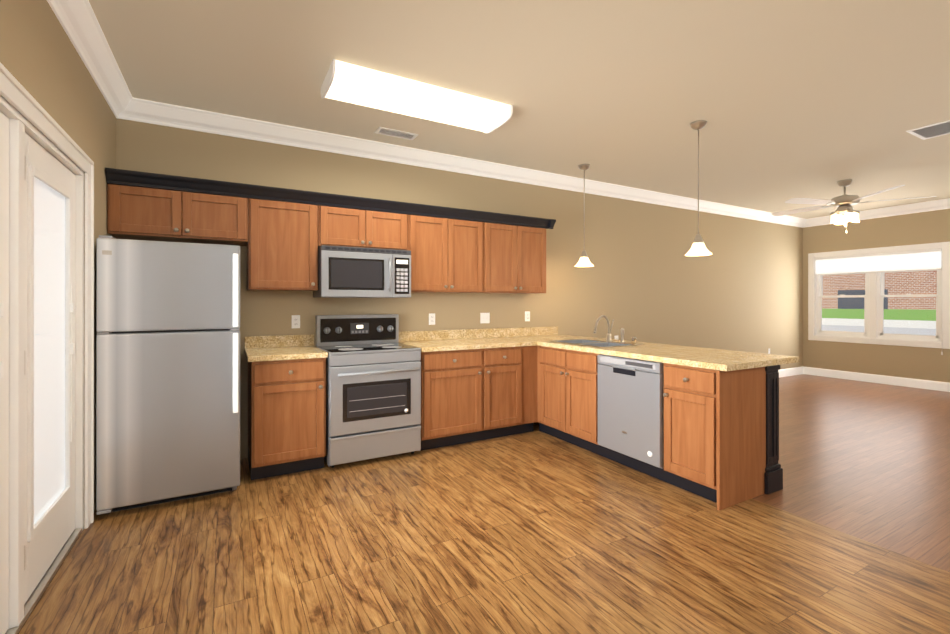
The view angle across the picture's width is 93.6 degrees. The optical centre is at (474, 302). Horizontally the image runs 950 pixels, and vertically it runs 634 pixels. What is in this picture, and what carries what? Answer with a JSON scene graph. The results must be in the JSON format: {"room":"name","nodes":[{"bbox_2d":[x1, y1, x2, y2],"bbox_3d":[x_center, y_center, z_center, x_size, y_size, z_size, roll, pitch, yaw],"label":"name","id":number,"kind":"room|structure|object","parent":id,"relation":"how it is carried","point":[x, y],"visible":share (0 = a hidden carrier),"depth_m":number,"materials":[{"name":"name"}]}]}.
{"room":"kitchen","nodes":[
{"label":"kitchen","id":0,"kind":"room"},
{"bbox_2d":[0,0,115,511],"bbox_3d":[-1.359,-0.102,0.825,0.150,2.800,5.600,0,0,-29],"label":"wall","id":1,"kind":"structure","parent":0,"point":[41,61],"depth_m":2.23,"materials":[{"name":"beige paint"}]},
{"bbox_2d":[0,62,93,633],"bbox_3d":[-1.859,0.233,1.760,0.168,2.131,1.932,0,0,-29],"label":"door frame","id":2,"kind":"structure","parent":1,"relation":"attached to","point":[46,431],"depth_m":2.06,"materials":[{"name":"white painted wood"},{"name":"glass"}]},
{"bbox_2d":[47,0,134,119],"bbox_3d":[-1.239,-1.435,0.882,0.112,0.135,5.340,0,0,-29],"label":"crown molding","id":3,"kind":"structure","parent":1,"relation":"attached to","point":[78,21],"depth_m":2.53,"materials":[{"name":"white wood"}]},
{"bbox_2d":[116,118,802,458],"bbox_3d":[1.624,-0.099,5.787,10.200,2.800,0.150,0,0,-29],"label":"wall","id":4,"kind":"structure","parent":0,"point":[644,278],"depth_m":5.42,"materials":[{"name":"beige paint"}]},
{"bbox_2d":[105,168,248,245],"bbox_3d":[-2.204,-0.685,3.374,0.854,0.430,0.322,0,0,-29],"label":"upper cabinet","id":5,"kind":"object","parent":4,"relation":"attached to","point":[140,205],"depth_m":3.22,"materials":[{"name":"brown wood"}]},
{"bbox_2d":[245,184,320,290],"bbox_3d":[-1.603,-0.500,3.710,0.516,0.800,0.322,0,0,-29],"label":"upper cabinet","id":6,"kind":"object","parent":4,"relation":"attached to","point":[283,234],"depth_m":3.57,"materials":[{"name":"brown wood"}]},
{"bbox_2d":[292,315,299,327],"bbox_3d":[-1.570,0.170,3.909,0.070,0.115,0.009,0,0,-29],"label":"electrical outlet","id":7,"kind":"object","parent":4,"relation":"attached to","point":[295,321],"visible":1,"depth_m":3.91,"materials":[{"name":"white plastic"}]},
{"bbox_2d":[321,193,408,249],"bbox_3d":[-1.031,-0.685,4.030,0.786,0.430,0.322,0,0,-29],"label":"upper cabinet","id":8,"kind":"object","parent":4,"relation":"attached to","point":[347,221],"depth_m":3.87,"materials":[{"name":"brown wood"}]},
{"bbox_2d":[313,245,410,297],"bbox_3d":[-0.997,-0.254,3.969,0.774,0.424,0.459,0,0,-29],"label":"microwave","id":9,"kind":"object","parent":8,"relation":"attached to","point":[351,272],"visible":1,"depth_m":3.79,"materials":[{"name":"grey metal"}]},
{"bbox_2d":[429,313,434,324],"bbox_3d":[-0.437,0.171,4.543,0.070,0.115,0.009,0,0,-29],"label":"electrical outlet","id":10,"kind":"object","parent":4,"relation":"attached to","point":[431,318],"visible":1,"depth_m":4.54,"materials":[{"name":"white plastic"}]},
{"bbox_2d":[409,204,492,292],"bbox_3d":[-0.304,-0.500,4.436,0.871,0.800,0.322,0,0,-29],"label":"upper cabinet","id":11,"kind":"object","parent":4,"relation":"attached to","point":[451,249],"depth_m":4.29,"materials":[{"name":"brown wood"}]},
{"bbox_2d":[115,98,806,227],"bbox_3d":[1.688,-1.431,5.674,9.900,0.135,0.113,0,0,-29],"label":"crown molding","id":12,"kind":"structure","parent":4,"relation":"attached to","point":[146,111],"depth_m":4.32,"materials":[{"name":"white wood"}]},
{"bbox_2d":[480,313,489,322],"bbox_3d":[0.111,0.171,4.845,0.116,0.115,0.016,0,0,-29],"label":"switch plate","id":13,"kind":"object","parent":4,"relation":"attached to","point":[484,317],"visible":1,"depth_m":4.85,"materials":[{"name":"white plastic"}]},
{"bbox_2d":[493,212,548,293],"bbox_3d":[0.329,-0.499,4.791,0.873,0.800,0.322,0,0,-29],"label":"upper cabinet","id":14,"kind":"object","parent":4,"relation":"attached to","point":[519,242],"depth_m":4.68,"materials":[{"name":"brown wood"}]},
{"bbox_2d":[525,311,529,320],"bbox_3d":[0.604,0.161,5.124,0.070,0.115,0.009,0,0,-29],"label":"electrical outlet","id":15,"kind":"object","parent":4,"relation":"attached to","point":[527,315],"visible":1,"depth_m":5.12,"materials":[{"name":"white plastic"}]},
{"bbox_2d":[778,366,803,377],"bbox_3d":[3.554,1.235,6.770,5.510,0.135,0.017,0,0,-29],"label":"baseboard","id":16,"kind":"structure","parent":4,"relation":"attached to","point":[797,370],"depth_m":7.91,"materials":[{"name":"white wood"}]},
{"bbox_2d":[18,374,949,633],"bbox_3d":[3.027,1.329,3.277,10.200,0.060,5.900,0,0,-29],"label":"floor","id":17,"kind":"structure","parent":0,"point":[535,531],"depth_m":2.37,"materials":[{"name":"wood"}]},
{"bbox_2d":[96,235,239,514],"bbox_3d":[-2.093,0.449,3.143,0.760,1.701,0.777,0,0,-29],"label":"fridge","id":18,"kind":"object","parent":17,"relation":"on","point":[168,373],"visible":1,"depth_m":2.81,"materials":[{"name":"grey metal"}]},
{"bbox_2d":[248,358,325,479],"bbox_3d":[-1.522,0.863,3.580,0.515,0.872,0.628,0,0,-29],"label":"base cabinet","id":19,"kind":"object","parent":17,"relation":"on","point":[287,398],"depth_m":3.32,"materials":[{"name":"brown wood"}]},
{"bbox_2d":[244,334,327,361],"bbox_3d":[-1.524,0.354,3.569,0.550,0.139,0.642,0,0,-29],"label":"countertop","id":20,"kind":"structure","parent":19,"relation":"on","point":[273,348],"depth_m":3.71,"materials":[{"name":"stone"}]},
{"bbox_2d":[316,314,420,467],"bbox_3d":[-0.920,0.707,3.841,0.754,1.185,0.702,0,0,-29],"label":"range","id":21,"kind":"object","parent":17,"relation":"on","point":[373,387],"visible":0.98,"depth_m":3.62,"materials":[{"name":"grey metal"}]},
{"bbox_2d":[420,348,491,450],"bbox_3d":[-0.308,0.864,4.259,0.677,0.872,0.628,0,0,-29],"label":"base cabinet","id":22,"kind":"object","parent":17,"relation":"on","point":[456,385],"depth_m":3.99,"materials":[{"name":"brown wood"}]},
{"bbox_2d":[398,328,535,351],"bbox_3d":[-0.084,0.355,4.366,1.200,0.139,0.657,0,0,-29],"label":"countertop","id":23,"kind":"structure","parent":22,"relation":"on","point":[461,339],"depth_m":4.49,"materials":[{"name":"stone"}]},
{"bbox_2d":[492,346,523,437],"bbox_3d":[0.079,0.864,4.475,0.507,0.872,0.628,0,0,-29],"label":"base cabinet","id":24,"kind":"object","parent":17,"relation":"on","point":[507,362],"depth_m":4.27,"materials":[{"name":"brown wood"}]},
{"bbox_2d":[524,346,535,432],"bbox_3d":[0.364,0.864,4.634,0.260,0.872,0.628,0,0,-29],"label":"base cabinet","id":25,"kind":"object","parent":17,"relation":"on","point":[529,351],"depth_m":4.40,"materials":[{"name":"brown wood"}]},
{"bbox_2d":[536,345,591,436],"bbox_3d":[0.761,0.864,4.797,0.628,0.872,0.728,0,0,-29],"label":"base cabinet","id":26,"kind":"object","parent":17,"relation":"on","point":[563,376],"depth_m":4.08,"materials":[{"name":"brown wood"}]},
{"bbox_2d":[597,354,663,468],"bbox_3d":[1.416,0.866,3.565,0.612,0.868,0.609,0,0,-29],"label":"dishwasher","id":27,"kind":"object","parent":17,"relation":"on","point":[630,408],"visible":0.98,"depth_m":3.37,"materials":[{"name":"grey metal"}]},
{"bbox_2d":[660,363,779,509],"bbox_3d":[1.717,0.863,3.131,0.674,0.872,0.427,0,0,-29],"label":"base cabinet","id":28,"kind":"object","parent":17,"relation":"on","point":[721,439],"depth_m":2.95,"materials":[{"name":"brown wood"}]},
{"bbox_2d":[516,326,798,370],"bbox_3d":[1.286,0.355,4.050,0.885,0.139,2.547,0,0,-29],"label":"countertop","id":29,"kind":"structure","parent":28,"relation":"on","point":[708,358],"depth_m":3.35,"materials":[{"name":"stone"}]},
{"bbox_2d":[549,339,642,347],"bbox_3d":[1.117,0.490,4.214,0.512,0.221,0.732,0,0,-29],"label":"sink","id":30,"kind":"object","parent":29,"relation":"in","point":[595,343],"visible":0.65,"depth_m":4.24,"materials":[{"name":"silver metal"}]},
{"bbox_2d":[594,315,635,343],"bbox_3d":[1.337,0.255,4.270,0.247,0.260,0.363,0,0,-29],"label":"faucet","id":31,"kind":"object","parent":29,"relation":"on","point":[609,332],"visible":0.94,"depth_m":4.36,"materials":[{"name":"silver metal"}]},
{"bbox_2d":[89,0,949,218],"bbox_3d":[3.027,-1.530,3.279,10.200,0.060,5.900,0,0,-29],"label":"ceiling","id":32,"kind":"structure","parent":0,"point":[786,100],"depth_m":2.98,"materials":[{"name":"beige paint"}]},
{"bbox_2d":[374,127,418,139],"bbox_3d":[-0.695,-1.494,3.953,0.360,0.009,0.150,0,0,-29],"label":"ceiling vent","id":33,"kind":"object","parent":32,"relation":"in","point":[395,133],"visible":1,"depth_m":3.94,"materials":[{"name":"white plastic"}]},
{"bbox_2d":[320,59,512,133],"bbox_3d":[-0.397,-1.448,3.255,1.328,0.103,0.430,0,0,-29],"label":"ceiling light fixture","id":34,"kind":"object","parent":32,"relation":"attached to","point":[355,84],"visible":0.98,"depth_m":3.12,"materials":[{"name":"white plastic"}]},
{"bbox_2d":[575,164,593,266],"bbox_3d":[1.198,-0.947,4.891,0.208,1.102,0.208,0,0,-29],"label":"pendant light","id":35,"kind":"object","parent":32,"relation":"hanging from","point":[584,261],"visible":1,"depth_m":4.87,"materials":[{"name":"silver metal"}]},
{"bbox_2d":[685,120,711,255],"bbox_3d":[1.869,-0.948,3.731,0.208,1.102,0.208,0,0,-29],"label":"pendant light","id":36,"kind":"object","parent":32,"relation":"hanging from","point":[698,248],"visible":1,"depth_m":3.71,"materials":[{"name":"silver metal"}]},
{"bbox_2d":[771,179,936,232],"bbox_3d":[4.525,-1.173,5.559,1.599,0.649,1.531,0,0,-29],"label":"ceiling fan","id":37,"kind":"object","parent":32,"relation":"hanging from","point":[844,202],"visible":1,"depth_m":5.44,"materials":[{"name":"silver metal"}]},
{"bbox_2d":[906,120,949,139],"bbox_3d":[4.041,-1.494,3.823,0.400,0.009,0.400,0,0,-29],"label":"ceiling vent","id":38,"kind":"object","parent":32,"relation":"in","point":[933,130],"visible":1,"depth_m":3.88,"materials":[{"name":"white plastic"}]},
{"bbox_2d":[803,209,949,382],"bbox_3d":[7.413,-0.099,5.731,0.150,2.800,5.600,0,0,-29],"label":"wall","id":39,"kind":"structure","parent":0,"point":[925,363],"depth_m":7.21,"materials":[{"name":"beige paint"}]},
{"bbox_2d":[804,367,949,391],"bbox_3d":[7.332,1.234,5.702,0.017,0.135,5.570,0,0,-29],"label":"baseboard","id":40,"kind":"structure","parent":39,"relation":"attached to","point":[910,382],"depth_m":7.15,"materials":[{"name":"white wood"}]},
{"bbox_2d":[807,198,949,226],"bbox_3d":[7.303,-1.431,5.659,0.112,0.135,5.340,0,0,-29],"label":"crown molding","id":41,"kind":"structure","parent":39,"relation":"attached to","point":[941,204],"depth_m":6.96,"materials":[{"name":"white wood"}]},
{"bbox_2d":[808,242,949,354],"bbox_3d":[6.517,-0.055,7.292,0.170,1.655,1.810,0,0,-29],"label":"window","id":42,"kind":"structure","parent":39,"relation":"in","point":[873,265],"depth_m":7.22,"materials":[{"name":"white"}]},
{"label":"outside","id":43,"kind":"structure","parent":0,"visible":0},
{"bbox_2d":[822,270,936,335],"bbox_3d":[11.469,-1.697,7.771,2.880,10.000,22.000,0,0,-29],"label":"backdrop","id":44,"kind":"structure","parent":43,"point":[849,305],"depth_m":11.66,"materials":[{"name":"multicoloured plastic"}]}
]}

